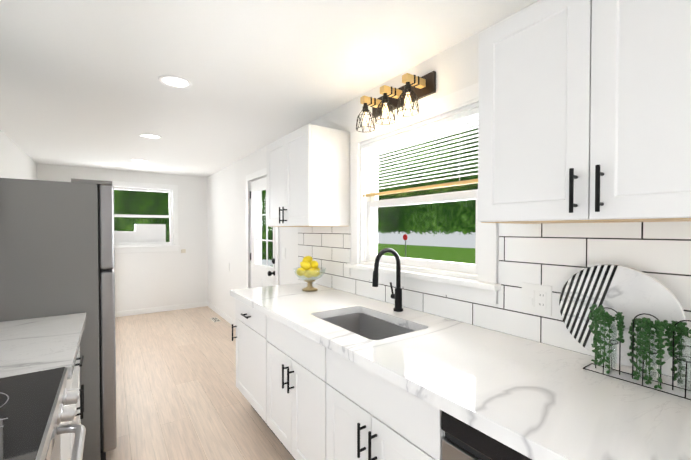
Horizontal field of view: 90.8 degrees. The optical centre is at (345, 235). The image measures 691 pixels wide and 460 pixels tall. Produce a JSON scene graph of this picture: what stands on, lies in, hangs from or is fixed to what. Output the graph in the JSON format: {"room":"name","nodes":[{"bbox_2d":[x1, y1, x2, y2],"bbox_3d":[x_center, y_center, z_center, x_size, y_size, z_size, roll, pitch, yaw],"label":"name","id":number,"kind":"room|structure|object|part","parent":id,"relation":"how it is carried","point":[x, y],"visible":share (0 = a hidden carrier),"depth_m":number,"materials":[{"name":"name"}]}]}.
{"room":"kitchen","nodes":[
{"label":"kitchen","id":0,"kind":"room"},
{"bbox_2d":[0,130,39,179],"bbox_3d":[-1.604,0.206,0.723,0.160,2.300,10.120,-1,1,-35],"label":"wall","id":1,"kind":"structure","parent":0,"point":[15,163],"depth_m":3.66,"materials":[{"name":"white paint"}]},
{"bbox_2d":[40,163,207,311],"bbox_3d":[-3.434,0.130,5.513,2.250,2.300,0.160,-1,1,-35],"label":"wall","id":2,"kind":"structure","parent":0,"point":[143,280],"depth_m":5.72,"materials":[{"name":"white paint"}]},
{"bbox_2d":[87,179,179,252],"bbox_3d":[-3.425,-0.282,5.476,1.360,1.125,0.200,-1,1,-35],"label":"window","id":3,"kind":"structure","parent":2,"relation":"in","point":[170,216],"depth_m":5.63,"materials":[{"name":"white wood"}]},
{"bbox_2d":[115,301,206,316],"bbox_3d":[-3.380,1.239,5.461,2.240,0.085,0.015,-1,1,-35],"label":"baseboard","id":4,"kind":"structure","parent":2,"relation":"attached to","point":[199,304],"depth_m":5.66,"materials":[{"name":"white wood"}]},
{"bbox_2d":[114,224,165,242],"bbox_3d":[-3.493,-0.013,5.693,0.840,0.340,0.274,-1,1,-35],"label":"building","id":5,"kind":"structure","parent":0,"point":[157,232],"depth_m":5.64,"materials":[{"name":"white"}]},
{"bbox_2d":[106,306,293,459],"bbox_3d":[-0.605,1.395,1.434,2.590,0.100,10.120,-1,1,-35],"label":"floor","id":6,"kind":"structure","parent":0,"point":[179,395],"depth_m":2.81,"materials":[{"name":"brown wood"}]},
{"bbox_2d":[0,366,85,459],"bbox_3d":[-0.969,0.898,0.633,0.758,0.917,0.758,-1,1,-35],"label":"range","id":7,"kind":"object","parent":6,"relation":"on","point":[36,409],"visible":0.98,"depth_m":0.90,"materials":[{"name":"silver metal"}]},
{"bbox_2d":[0,178,116,459],"bbox_3d":[-1.884,0.512,2.047,0.822,1.645,0.764,-1,1,-35],"label":"fridge","id":8,"kind":"object","parent":6,"relation":"on","point":[48,248],"depth_m":1.86,"materials":[{"name":"grey metal"}]},
{"bbox_3d":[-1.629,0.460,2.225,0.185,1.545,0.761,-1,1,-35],"label":"fridge handle","id":9,"kind":"part","parent":8,"relation":"part of","materials":[{"name":"metal"}]},
{"bbox_3d":[-1.574,0.474,2.260,0.069,1.535,0.760,-1,1,-35],"label":"fridge door","id":10,"kind":"part","parent":8,"relation":"part of","materials":[{"name":"silver metal"}]},
{"bbox_2d":[60,347,83,459],"bbox_3d":[-1.435,0.911,1.332,0.657,0.870,0.910,-1,1,-35],"label":"base cabinet","id":11,"kind":"object","parent":6,"relation":"on","point":[67,439],"visible":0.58,"depth_m":1.48,"materials":[{"name":"white paint"}]},
{"bbox_2d":[0,313,85,379],"bbox_3d":[-1.467,0.406,1.303,0.718,0.140,0.912,-1,1,-35],"label":"countertop","id":12,"kind":"structure","parent":11,"relation":"on","point":[37,344],"depth_m":1.37,"materials":[{"name":"stone"}]},
{"bbox_2d":[209,317,220,322],"bbox_3d":[-1.971,1.283,5.159,0.110,0.006,0.280,-1,1,-35],"label":"floor vent","id":13,"kind":"object","parent":6,"relation":"in","point":[215,319],"visible":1,"depth_m":5.16,"materials":[{"name":"beige metal"}]},
{"bbox_2d":[232,298,284,446],"bbox_3d":[-0.414,0.893,2.478,0.657,0.870,0.610,-1,1,-35],"label":"base cabinet","id":14,"kind":"object","parent":6,"relation":"on","point":[251,363],"visible":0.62,"depth_m":2.27,"materials":[{"name":"white paint"}]},
{"bbox_2d":[266,315,326,459],"bbox_3d":[-0.043,0.902,1.944,0.657,0.870,0.686,-1,1,-35],"label":"base cabinet","id":15,"kind":"object","parent":6,"relation":"on","point":[296,392],"visible":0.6,"depth_m":1.73,"materials":[{"name":"white paint"}]},
{"bbox_2d":[326,348,444,459],"bbox_3d":[0.332,0.910,1.402,0.657,0.870,0.628,-1,1,-35],"label":"base cabinet","id":16,"kind":"object","parent":6,"relation":"on","point":[370,415],"visible":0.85,"depth_m":1.22,"materials":[{"name":"white paint"}]},
{"bbox_2d":[441,410,531,459],"bbox_3d":[0.686,0.920,0.893,0.596,0.866,0.604,-1,1,-35],"label":"dishwasher","id":17,"kind":"object","parent":6,"relation":"on","point":[461,440],"visible":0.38,"depth_m":0.90,"materials":[{"name":"black metal"}]},
{"bbox_3d":[1.236,0.931,0.098,0.657,0.870,1.318,-1,1,-35],"label":"base cabinet","id":18,"kind":"object","parent":6,"relation":"on","visible":0},
{"bbox_2d":[230,282,690,459],"bbox_3d":[0.616,0.461,1.031,0.684,0.040,4.250,-1,1,-35],"label":"countertop","id":19,"kind":"structure","parent":18,"relation":"on","point":[532,400],"depth_m":1.03,"materials":[{"name":"stone"}]},
{"bbox_2d":[294,256,325,291],"bbox_3d":[-0.270,0.287,2.574,0.244,0.258,0.244,-1,1,-35],"label":"bowl","id":20,"kind":"object","parent":19,"relation":"on","point":[308,268],"visible":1,"depth_m":2.54,"materials":[{"name":"gold metal"}]},
{"bbox_2d":[322,313,415,339],"bbox_3d":[0.101,0.638,1.729,0.410,0.335,0.620,-1,1,-35],"label":"undermount sink","id":21,"kind":"object","parent":19,"relation":"in","point":[368,326],"visible":0.15,"depth_m":1.96,"materials":[{"name":"silver metal"}]},
{"bbox_2d":[372,248,402,311],"bbox_3d":[0.225,0.249,1.888,0.214,0.357,0.085,-1,1,-35],"label":"pull-down faucet","id":22,"kind":"object","parent":19,"relation":"on","point":[397,296],"visible":1,"depth_m":1.90,"materials":[{"name":"black metal"}]},
{"bbox_2d":[559,264,686,366],"bbox_3d":[0.907,0.268,1.144,0.014,0.344,0.344,-12,7,-34],"label":"round cutting board","id":23,"kind":"object","parent":19,"relation":"on","point":[630,293],"visible":0.75,"depth_m":1.13,"materials":[{"name":"stone"}]},
{"bbox_2d":[583,304,690,399],"bbox_3d":[0.885,0.334,1.004,0.095,0.212,0.308,-1,1,-35],"label":"potted plants","id":24,"kind":"object","parent":19,"relation":"on","point":[599,315],"visible":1,"depth_m":0.99,"materials":[{"name":"green plant"}]},
{"bbox_2d":[0,0,537,176],"bbox_3d":[-0.605,-1.005,1.397,2.590,0.100,10.120,-1,1,-35],"label":"ceiling","id":25,"kind":"structure","parent":0,"point":[81,85],"depth_m":1.95,"materials":[{"name":"white paint"}]},
{"bbox_2d":[131,159,147,161],"bbox_3d":[-2.770,-1.001,4.581,0.196,0.008,0.196,-1,1,-35],"label":"recessed light","id":26,"kind":"object","parent":25,"relation":"in","point":[139,160],"visible":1,"depth_m":4.58,"materials":[{"name":"white plastic"}]},
{"bbox_2d":[140,133,161,138],"bbox_3d":[-1.936,-0.982,3.395,0.196,0.008,0.196,-1,1,-35],"label":"recessed light","id":27,"kind":"object","parent":25,"relation":"in","point":[149,136],"visible":1,"depth_m":3.39,"materials":[{"name":"white plastic"}]},
{"bbox_2d":[158,75,192,88],"bbox_3d":[-1.070,-0.962,2.146,0.196,0.008,0.196,-1,1,-35],"label":"recessed light","id":28,"kind":"object","parent":25,"relation":"in","point":[176,81],"visible":1,"depth_m":2.14,"materials":[{"name":"white plastic"}]},
{"bbox_2d":[208,0,541,320],"bbox_3d":[0.393,0.184,2.108,0.160,2.300,10.120,-1,1,-35],"label":"wall","id":29,"kind":"structure","parent":0,"point":[212,224],"depth_m":3.86,"materials":[{"name":"white paint"}]},
{"bbox_2d":[207,301,235,327],"bbox_3d":[-1.850,1.243,5.209,0.012,0.085,2.095,-1,1,-35],"label":"baseboard","id":30,"kind":"structure","parent":29,"relation":"attached to","point":[231,321],"depth_m":5.28,"materials":[{"name":"white wood"}]},
{"bbox_2d":[250,177,274,287],"bbox_3d":[-0.969,0.319,3.928,0.118,1.949,0.812,-1,1,-35],"label":"exterior door","id":31,"kind":"structure","parent":29,"relation":"in","point":[262,275],"depth_m":4.03,"materials":[{"name":"white wood"}]},
{"bbox_2d":[246,168,278,287],"bbox_3d":[-0.911,0.280,3.967,0.166,2.050,0.990,-1,1,-35],"label":"door frame","id":32,"kind":"structure","parent":29,"relation":"attached to","point":[257,174],"depth_m":4.26,"materials":[{"name":"white wood"}]},
{"bbox_2d":[266,124,349,226],"bbox_3d":[-0.335,-0.409,2.676,0.376,0.683,0.750,-1,1,-35],"label":"upper cabinet","id":33,"kind":"object","parent":29,"relation":"attached to","point":[308,174],"visible":1,"depth_m":2.42,"materials":[{"name":"white paint"}]},
{"bbox_2d":[356,71,435,131],"bbox_3d":[0.258,-0.762,1.977,0.191,0.225,0.514,-1,1,-35],"label":"sconce","id":34,"kind":"object","parent":29,"relation":"attached to","point":[413,89],"visible":1,"depth_m":1.93,"materials":[{"name":"brown metal"}]},
{"bbox_2d":[344,83,500,303],"bbox_3d":[0.407,-0.207,2.020,0.210,1.025,1.160,-1,1,-35],"label":"window","id":35,"kind":"structure","parent":29,"relation":"in","point":[486,287],"depth_m":1.92,"materials":[{"name":"white wood"}]},
{"bbox_3d":[0.432,-0.215,2.037,0.150,0.840,0.950,-1,1,-35],"label":"right window sash","id":36,"kind":"part","parent":35,"relation":"part of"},
{"bbox_2d":[363,108,477,257],"bbox_3d":[0.390,-0.225,2.007,0.043,0.780,0.906,-1,1,-35],"label":"window blinds","id":37,"kind":"object","parent":35,"relation":"attached to","point":[446,121],"visible":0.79,"depth_m":1.93,"materials":[{"name":"white plastic"}]},
{"bbox_2d":[298,221,690,379],"bbox_3d":[0.842,0.185,1.311,0.010,0.507,4.480,-1,1,-35],"label":"tile backsplash","id":38,"kind":"structure","parent":29,"relation":"attached to","point":[556,256],"depth_m":1.37,"materials":[{"name":"white tile"}]},
{"bbox_2d":[521,283,551,315],"bbox_3d":[0.776,0.260,1.389,0.010,0.118,0.118,-1,1,-35],"label":"outlet","id":39,"kind":"object","parent":38,"relation":"attached to","point":[537,298],"visible":1,"depth_m":1.38,"materials":[{"name":"white plastic"}]},
{"bbox_2d":[478,0,690,223],"bbox_3d":[0.804,-0.383,1.034,0.376,0.683,0.702,-1,1,-35],"label":"upper cabinet","id":40,"kind":"object","parent":29,"relation":"attached to","point":[584,111],"visible":1,"depth_m":0.95,"materials":[{"name":"white paint"}]},
{"label":"outside","id":41,"kind":"structure","parent":0,"visible":0},
{"bbox_2d":[114,190,272,265],"bbox_3d":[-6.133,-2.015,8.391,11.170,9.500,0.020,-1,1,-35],"label":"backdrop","id":42,"kind":"structure","parent":41,"point":[143,202],"depth_m":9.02,"materials":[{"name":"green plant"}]},
{"bbox_2d":[403,234,407,257],"bbox_3d":[1.243,0.519,7.059,0.032,1.075,0.130,-1,1,-35],"label":"street sign","id":43,"kind":"object","parent":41,"point":[405,237],"depth_m":7.05,"materials":[{"name":"red metal"}]},
{"bbox_2d":[378,125,477,263],"bbox_3d":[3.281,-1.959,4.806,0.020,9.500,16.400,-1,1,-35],"label":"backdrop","id":44,"kind":"structure","parent":41,"point":[420,229],"depth_m":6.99,"materials":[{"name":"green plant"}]}
]}

